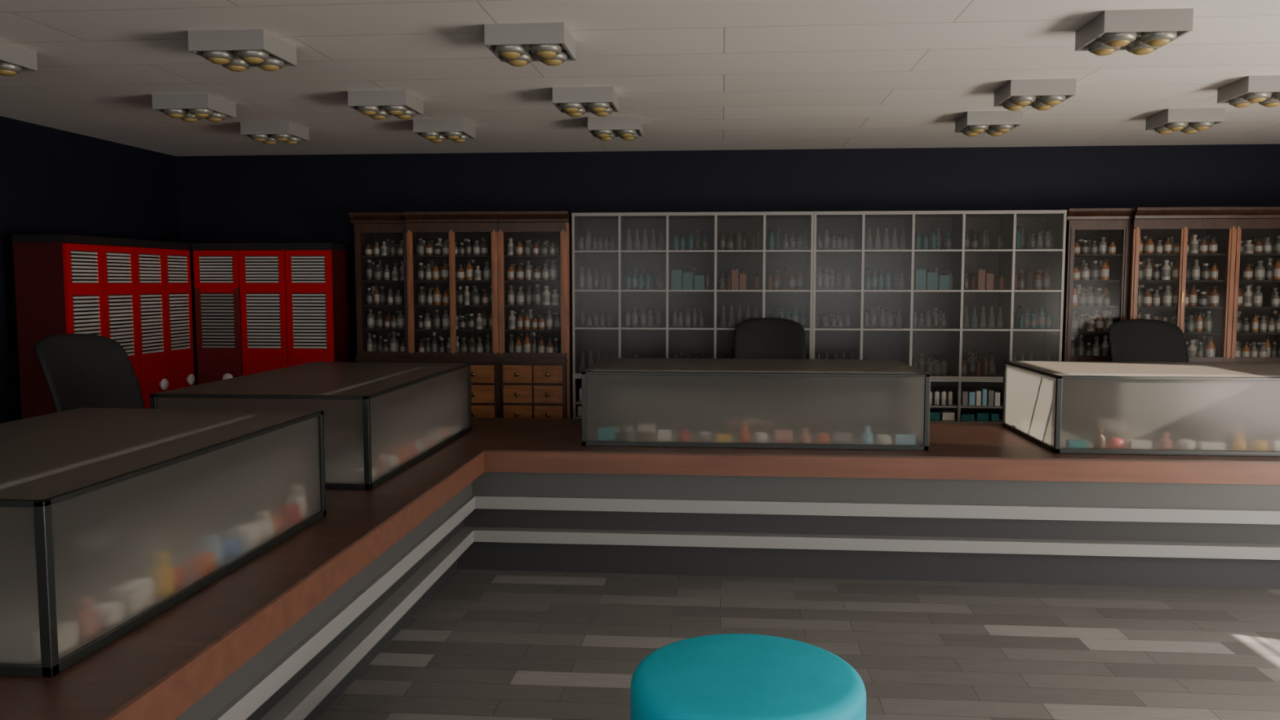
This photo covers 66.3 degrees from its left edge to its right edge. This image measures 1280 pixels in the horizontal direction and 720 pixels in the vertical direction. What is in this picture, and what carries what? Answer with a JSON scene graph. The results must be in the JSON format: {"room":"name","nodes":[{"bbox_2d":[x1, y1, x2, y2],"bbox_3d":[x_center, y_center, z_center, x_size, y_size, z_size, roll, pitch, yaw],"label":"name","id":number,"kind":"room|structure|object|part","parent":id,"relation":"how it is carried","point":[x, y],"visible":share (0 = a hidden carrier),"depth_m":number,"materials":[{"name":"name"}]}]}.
{"room":"pharmacy","nodes":[
{"label":"pharmacy","id":0,"kind":"room"},
{"bbox_2d":[0,115,178,423],"bbox_3d":[-4.335,0.095,2.764,0.200,2.670,10.750,0,5,5],"label":"wall","id":1,"kind":"structure","parent":0,"point":[53,180],"depth_m":6.64,"materials":[{"name":"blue paint"}]},
{"bbox_2d":[0,0,1279,155],"bbox_3d":[0.274,-1.255,2.268,9.450,0.100,11.150,0,5,5],"label":"ceiling","id":2,"kind":"structure","parent":0,"point":[696,74],"depth_m":4.79,"materials":[{"name":"paint"}]},
{"bbox_2d":[0,40,37,75],"bbox_3d":[-2.868,-1.304,4.240,0.320,0.116,0.310,0,5,5],"label":"spotlight fixture","id":3,"kind":"object","parent":2,"relation":"attached to","point":[14,60],"depth_m":4.27,"materials":[{"name":"white metal"}]},
{"bbox_2d":[151,93,236,122],"bbox_3d":[-2.492,-1.404,5.489,0.320,0.116,0.310,0,5,5],"label":"spotlight fixture","id":4,"kind":"object","parent":2,"relation":"attached to","point":[192,107],"depth_m":5.36,"materials":[{"name":"white metal"}]},
{"bbox_2d":[187,29,297,71],"bbox_3d":[-1.672,-1.296,4.140,0.320,0.116,0.310,0,5,5],"label":"spotlight fixture","id":5,"kind":"object","parent":2,"relation":"attached to","point":[236,50],"depth_m":4.02,"materials":[{"name":"white metal"}]},
{"bbox_2d":[240,120,309,145],"bbox_3d":[-2.384,-1.477,6.410,0.320,0.116,0.310,0,5,5],"label":"spotlight fixture","id":6,"kind":"object","parent":2,"relation":"attached to","point":[270,133],"depth_m":6.27,"materials":[{"name":"white metal"}]},
{"bbox_2d":[347,89,423,119],"bbox_3d":[-1.395,-1.396,5.397,0.320,0.116,0.310,0,5,5],"label":"spotlight fixture","id":7,"kind":"object","parent":2,"relation":"attached to","point":[402,104],"depth_m":5.26,"materials":[{"name":"white metal"}]},
{"bbox_2d":[413,118,475,142],"bbox_3d":[-1.258,-1.470,6.316,0.320,0.116,0.310,0,5,5],"label":"spotlight fixture","id":8,"kind":"object","parent":2,"relation":"attached to","point":[457,130],"depth_m":6.17,"materials":[{"name":"white metal"}]},
{"bbox_2d":[484,22,575,66],"bbox_3d":[-0.446,-1.288,4.037,0.320,0.116,0.310,0,5,5],"label":"spotlight fixture","id":9,"kind":"object","parent":2,"relation":"attached to","point":[551,44],"depth_m":3.90,"materials":[{"name":"white metal"}]},
{"bbox_2d":[552,86,618,116],"bbox_3d":[-0.289,-1.389,5.304,0.320,0.116,0.310,0,5,5],"label":"spotlight fixture","id":10,"kind":"object","parent":2,"relation":"attached to","point":[601,101],"depth_m":5.16,"materials":[{"name":"white metal"}]},
{"bbox_2d":[587,115,643,141],"bbox_3d":[-0.152,-1.462,6.223,0.320,0.116,0.310,0,5,5],"label":"spotlight fixture","id":11,"kind":"object","parent":2,"relation":"attached to","point":[625,127],"depth_m":6.08,"materials":[{"name":"white metal"}]},
{"bbox_2d":[955,111,1022,136],"bbox_3d":[2.140,-1.447,6.031,0.320,0.116,0.310,0,5,5],"label":"spotlight fixture","id":12,"kind":"object","parent":2,"relation":"attached to","point":[971,123],"depth_m":5.89,"materials":[{"name":"white metal"}]},
{"bbox_2d":[993,78,1076,111],"bbox_3d":[2.052,-1.373,5.108,0.320,0.116,0.310,0,5,5],"label":"spotlight fixture","id":13,"kind":"object","parent":2,"relation":"attached to","point":[1039,94],"depth_m":4.97,"materials":[{"name":"white metal"}]},
{"bbox_2d":[1075,8,1193,55],"bbox_3d":[1.925,-1.272,3.839,0.320,0.116,0.310,0,5,5],"label":"spotlight fixture","id":14,"kind":"object","parent":2,"relation":"attached to","point":[1136,32],"depth_m":3.72,"materials":[{"name":"white metal"}]},
{"bbox_2d":[1145,107,1225,134],"bbox_3d":[3.296,-1.439,5.935,0.320,0.116,0.310,0,5,5],"label":"spotlight fixture","id":15,"kind":"object","parent":2,"relation":"attached to","point":[1188,121],"depth_m":5.80,"materials":[{"name":"white metal"}]},
{"bbox_2d":[1217,75,1279,107],"bbox_3d":[3.198,-1.366,5.012,0.320,0.116,0.310,0,5,5],"label":"spotlight fixture","id":16,"kind":"object","parent":2,"relation":"attached to","point":[1264,91],"depth_m":4.93,"materials":[{"name":"white metal"}]},
{"bbox_2d":[175,143,1279,385],"bbox_3d":[0.732,-0.309,7.816,9.450,2.670,0.200,0,5,5],"label":"wall","id":17,"kind":"structure","parent":0,"point":[242,198],"depth_m":7.66,"materials":[{"name":"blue paint"}]},
{"bbox_2d":[317,568,1279,719],"bbox_3d":[0.274,1.506,2.488,9.450,0.100,11.150,0,5,5],"label":"floor","id":18,"kind":"structure","parent":0,"point":[487,644],"depth_m":4.48,"materials":[{"name":"laminate"}]},
{"bbox_2d":[34,333,145,412],"bbox_3d":[-2.605,0.565,4.931,0.651,1.385,0.632,2,5,19],"label":"office chair","id":19,"kind":"object","parent":18,"relation":"on","point":[80,371],"visible":0.29,"depth_m":4.97,"materials":[{"name":"black leather"}]},
{"bbox_2d":[11,234,195,418],"bbox_3d":[-3.615,0.139,6.799,0.384,1.940,1.432,0,5,5],"label":"cabinet","id":20,"kind":"object","parent":18,"relation":"on","point":[135,294],"visible":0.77,"depth_m":6.44,"materials":[{"name":"red"}]},
{"bbox_2d":[191,242,351,384],"bbox_3d":[-2.841,0.074,7.602,1.092,1.940,0.384,0,5,5],"label":"cabinet","id":21,"kind":"object","parent":18,"relation":"on","point":[260,307],"visible":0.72,"depth_m":7.42,"materials":[{"name":"red"}]},
{"bbox_2d":[348,211,573,418],"bbox_3d":[-1.367,-0.049,7.669,1.695,2.175,0.455,0,5,5],"label":"tall cabinet","id":22,"kind":"object","parent":18,"relation":"on","point":[491,291],"visible":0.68,"depth_m":7.51,"materials":[{"name":"brown wood"}]},
{"bbox_2d":[0,417,1279,719],"bbox_3d":[1.131,1.124,2.033,7.170,0.736,8.850,0,5,5],"label":"counter","id":23,"kind":"object","parent":18,"relation":"on","point":[284,633],"depth_m":5.21,"materials":[{"name":"grey"}]},
{"bbox_2d":[0,408,326,677],"bbox_3d":[-1.793,0.462,3.077,1.000,0.416,1.580,0,5,5],"label":"display case","id":24,"kind":"object","parent":23,"relation":"on","point":[111,519],"visible":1,"depth_m":2.74,"materials":[{"name":"black"}]},
{"bbox_3d":[-1.793,0.255,3.061,0.988,0.001,1.568,0,5,5],"label":"glass","id":25,"kind":"part","parent":24,"relation":"part of","materials":[{"name":"clear glass"}]},
{"bbox_2d":[150,361,471,489],"bbox_3d":[-1.613,0.292,5.213,1.000,0.416,1.760,0,5,5],"label":"display case","id":26,"kind":"object","parent":23,"relation":"on","point":[381,419],"visible":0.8,"depth_m":4.65,"materials":[{"name":"black"}]},
{"bbox_3d":[-1.613,0.084,5.196,0.988,0.001,1.748,0,5,5],"label":"glass","id":27,"kind":"part","parent":26,"relation":"part of","materials":[{"name":"clear glass"}]},
{"bbox_2d":[581,357,930,450],"bbox_3d":[0.663,0.238,5.878,1.900,0.416,1.000,0,5,5],"label":"display case","id":28,"kind":"object","parent":23,"relation":"on","point":[850,404],"visible":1,"depth_m":5.40,"materials":[{"name":"frosted glass"},{"name":"black metal"}]},
{"bbox_3d":[0.663,0.031,5.861,1.888,0.001,0.988,0,5,5],"label":"glass","id":29,"kind":"part","parent":28,"relation":"part of","materials":[{"name":"clear glass"}]},
{"bbox_2d":[1002,360,1279,456],"bbox_3d":[3.204,0.258,5.630,1.900,0.416,1.000,0,5,5],"label":"display case","id":30,"kind":"object","parent":23,"relation":"on","point":[1176,408],"visible":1,"depth_m":5.20,"materials":[{"name":"frosted glass"},{"name":"black metal"}]},
{"bbox_3d":[3.204,0.051,5.613,1.888,0.001,0.988,0,5,5],"label":"glass","id":31,"kind":"part","parent":30,"relation":"part of","materials":[{"name":"clear glass"}]},
{"bbox_2d":[571,211,813,418],"bbox_3d":[0.400,-0.035,7.556,1.800,2.165,0.387,0,5,5],"label":"shelving unit","id":32,"kind":"object","parent":18,"relation":"on","point":[646,285],"visible":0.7,"depth_m":7.62,"materials":[{"name":"silver metal"}]},
{"bbox_2d":[631,633,866,719],"bbox_3d":[0.336,1.183,3.086,0.730,0.450,0.730,0,5,5],"label":"pouf","id":33,"kind":"object","parent":18,"relation":"on","point":[728,676],"visible":1,"depth_m":2.96,"materials":[{"name":"fabric"}]},
{"bbox_2d":[733,318,806,359],"bbox_3d":[0.916,0.409,6.887,0.632,1.385,0.651,0,5,5],"label":"office chair","id":34,"kind":"object","parent":18,"relation":"on","point":[755,338],"visible":0.27,"depth_m":7.05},
{"bbox_2d":[812,209,1066,423],"bbox_3d":[2.196,-0.023,7.405,1.800,2.165,0.387,0,5,5],"label":"shelving unit","id":35,"kind":"object","parent":18,"relation":"on","point":[951,296],"visible":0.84,"depth_m":7.41,"materials":[{"name":"silver metal"}]},
{"bbox_2d":[1107,319,1189,362],"bbox_3d":[3.517,0.426,6.669,0.632,1.385,0.651,0,5,5],"label":"office chair","id":36,"kind":"object","parent":18,"relation":"on","point":[1130,340],"visible":0.2,"depth_m":6.83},
{"bbox_2d":[1061,206,1279,362],"bbox_3d":[3.944,-0.013,7.225,1.695,2.175,0.455,0,5,5],"label":"tall cabinet","id":37,"kind":"object","parent":18,"relation":"on","point":[1212,273],"visible":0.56,"depth_m":7.09,"materials":[{"name":"brown wood"}]}
]}

